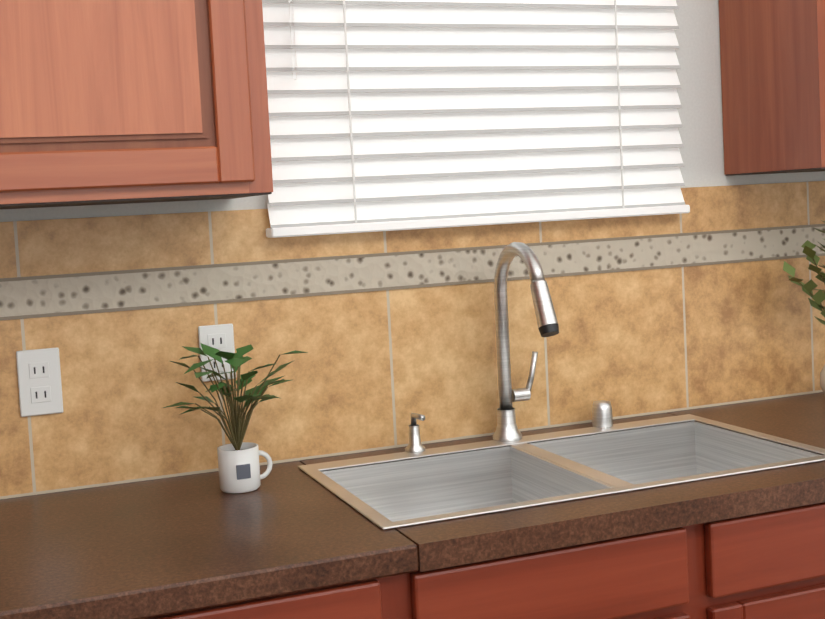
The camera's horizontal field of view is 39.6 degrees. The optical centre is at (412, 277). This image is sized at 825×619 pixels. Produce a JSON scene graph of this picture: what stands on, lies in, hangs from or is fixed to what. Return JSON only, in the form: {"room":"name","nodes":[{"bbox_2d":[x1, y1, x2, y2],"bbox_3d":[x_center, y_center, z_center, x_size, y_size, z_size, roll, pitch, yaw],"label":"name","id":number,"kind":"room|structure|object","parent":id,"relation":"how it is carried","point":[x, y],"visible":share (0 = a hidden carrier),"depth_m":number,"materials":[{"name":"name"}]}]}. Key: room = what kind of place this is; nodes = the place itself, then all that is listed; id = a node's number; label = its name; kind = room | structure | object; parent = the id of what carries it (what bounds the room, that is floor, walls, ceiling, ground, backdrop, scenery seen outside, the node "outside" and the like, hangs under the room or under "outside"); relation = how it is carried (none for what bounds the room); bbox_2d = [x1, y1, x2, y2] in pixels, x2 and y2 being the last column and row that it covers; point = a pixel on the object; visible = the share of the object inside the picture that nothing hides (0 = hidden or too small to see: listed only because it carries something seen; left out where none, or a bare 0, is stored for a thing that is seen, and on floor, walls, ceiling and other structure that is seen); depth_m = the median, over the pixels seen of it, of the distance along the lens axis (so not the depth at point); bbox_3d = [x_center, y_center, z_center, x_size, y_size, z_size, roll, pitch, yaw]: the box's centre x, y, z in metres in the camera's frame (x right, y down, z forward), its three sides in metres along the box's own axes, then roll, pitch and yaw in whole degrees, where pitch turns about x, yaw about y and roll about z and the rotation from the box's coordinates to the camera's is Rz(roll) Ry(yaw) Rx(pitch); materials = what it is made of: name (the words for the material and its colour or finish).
{"room":"kitchen","nodes":[
{"label":"kitchen","id":0,"kind":"room"},
{"bbox_2d":[0,0,824,497],"bbox_3d":[1.752,-0.320,3.036,7.400,2.870,0.140,-4,4,-21],"label":"wall","id":1,"kind":"structure","parent":0,"point":[700,90],"depth_m":2.53,"materials":[{"name":"paint"}]},
{"bbox_2d":[0,0,272,208],"bbox_3d":[-0.816,-0.647,1.775,1.095,1.083,0.350,-4,4,-21],"label":"upper cabinet","id":2,"kind":"object","parent":1,"relation":"attached to","point":[104,102],"depth_m":1.77,"materials":[{"name":"brown wood"}]},
{"bbox_2d":[262,0,689,237],"bbox_3d":[0.116,-0.549,2.357,0.924,0.880,0.193,-4,4,-21],"label":"window blinds","id":3,"kind":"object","parent":1,"relation":"in","point":[389,115],"depth_m":2.30,"materials":[{"name":"white plastic"}]},
{"bbox_2d":[719,0,824,175],"bbox_3d":[1.217,-0.801,2.553,1.050,1.083,0.334,-4,4,-21],"label":"upper cabinet","id":4,"kind":"object","parent":1,"relation":"attached to","point":[772,52],"depth_m":2.39,"materials":[{"name":"brown wood"}]},
{"bbox_3d":[2.780,1.256,0.636,7.680,0.080,5.480,-4,4,-21],"label":"floor","id":5,"kind":"structure","parent":0,"visible":0},
{"bbox_2d":[0,392,824,618],"bbox_3d":[0.224,0.798,2.076,3.708,0.915,0.646,-4,4,-21],"label":"base cabinet","id":6,"kind":"object","parent":5,"relation":"on","point":[715,512],"visible":1,"depth_m":1.75,"materials":[{"name":"brown stone"}]},
{"bbox_2d":[163,343,307,492],"bbox_3d":[-0.305,0.244,2.006,0.243,0.255,0.219,-4,4,-21],"label":"potted plant","id":7,"kind":"object","parent":6,"relation":"on","point":[238,465],"visible":1,"depth_m":1.99,"materials":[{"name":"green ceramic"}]},
{"bbox_2d":[0,181,824,498],"bbox_3d":[0.077,0.086,2.332,3.720,0.491,0.011,-4,4,-21],"label":"backsplash","id":8,"kind":"structure","parent":6,"relation":"on","point":[704,301],"depth_m":2.25,"materials":[{"name":"tile"}]},
{"bbox_2d":[16,347,62,416],"bbox_3d":[-0.664,0.186,2.043,0.073,0.118,0.007,-4,4,-21],"label":"electrical outlet","id":9,"kind":"object","parent":8,"relation":"attached to","point":[39,381],"visible":1,"depth_m":2.04,"materials":[{"name":"white plastic"}]},
{"bbox_2d":[198,323,234,381],"bbox_3d":[-0.367,0.140,2.155,0.066,0.105,0.007,-4,4,-21],"label":"electrical outlet","id":10,"kind":"object","parent":8,"relation":"attached to","point":[220,337],"visible":0.67,"depth_m":2.15,"materials":[{"name":"white plastic"}]},
{"bbox_2d":[405,242,612,452],"bbox_3d":[0.226,0.128,2.218,0.461,0.398,0.252,-4,4,-21],"label":"faucet","id":11,"kind":"object","parent":6,"relation":"on","point":[507,429],"visible":1,"depth_m":2.29,"materials":[{"name":"metal"}]},
{"bbox_2d":[783,220,824,395],"bbox_3d":[0.914,0.067,2.491,0.229,0.423,0.151,-4,4,-21],"label":"potted plant","id":12,"kind":"object","parent":6,"relation":"on","point":[808,287],"visible":1,"depth_m":2.50,"materials":[{"name":"green plant"}]}
]}

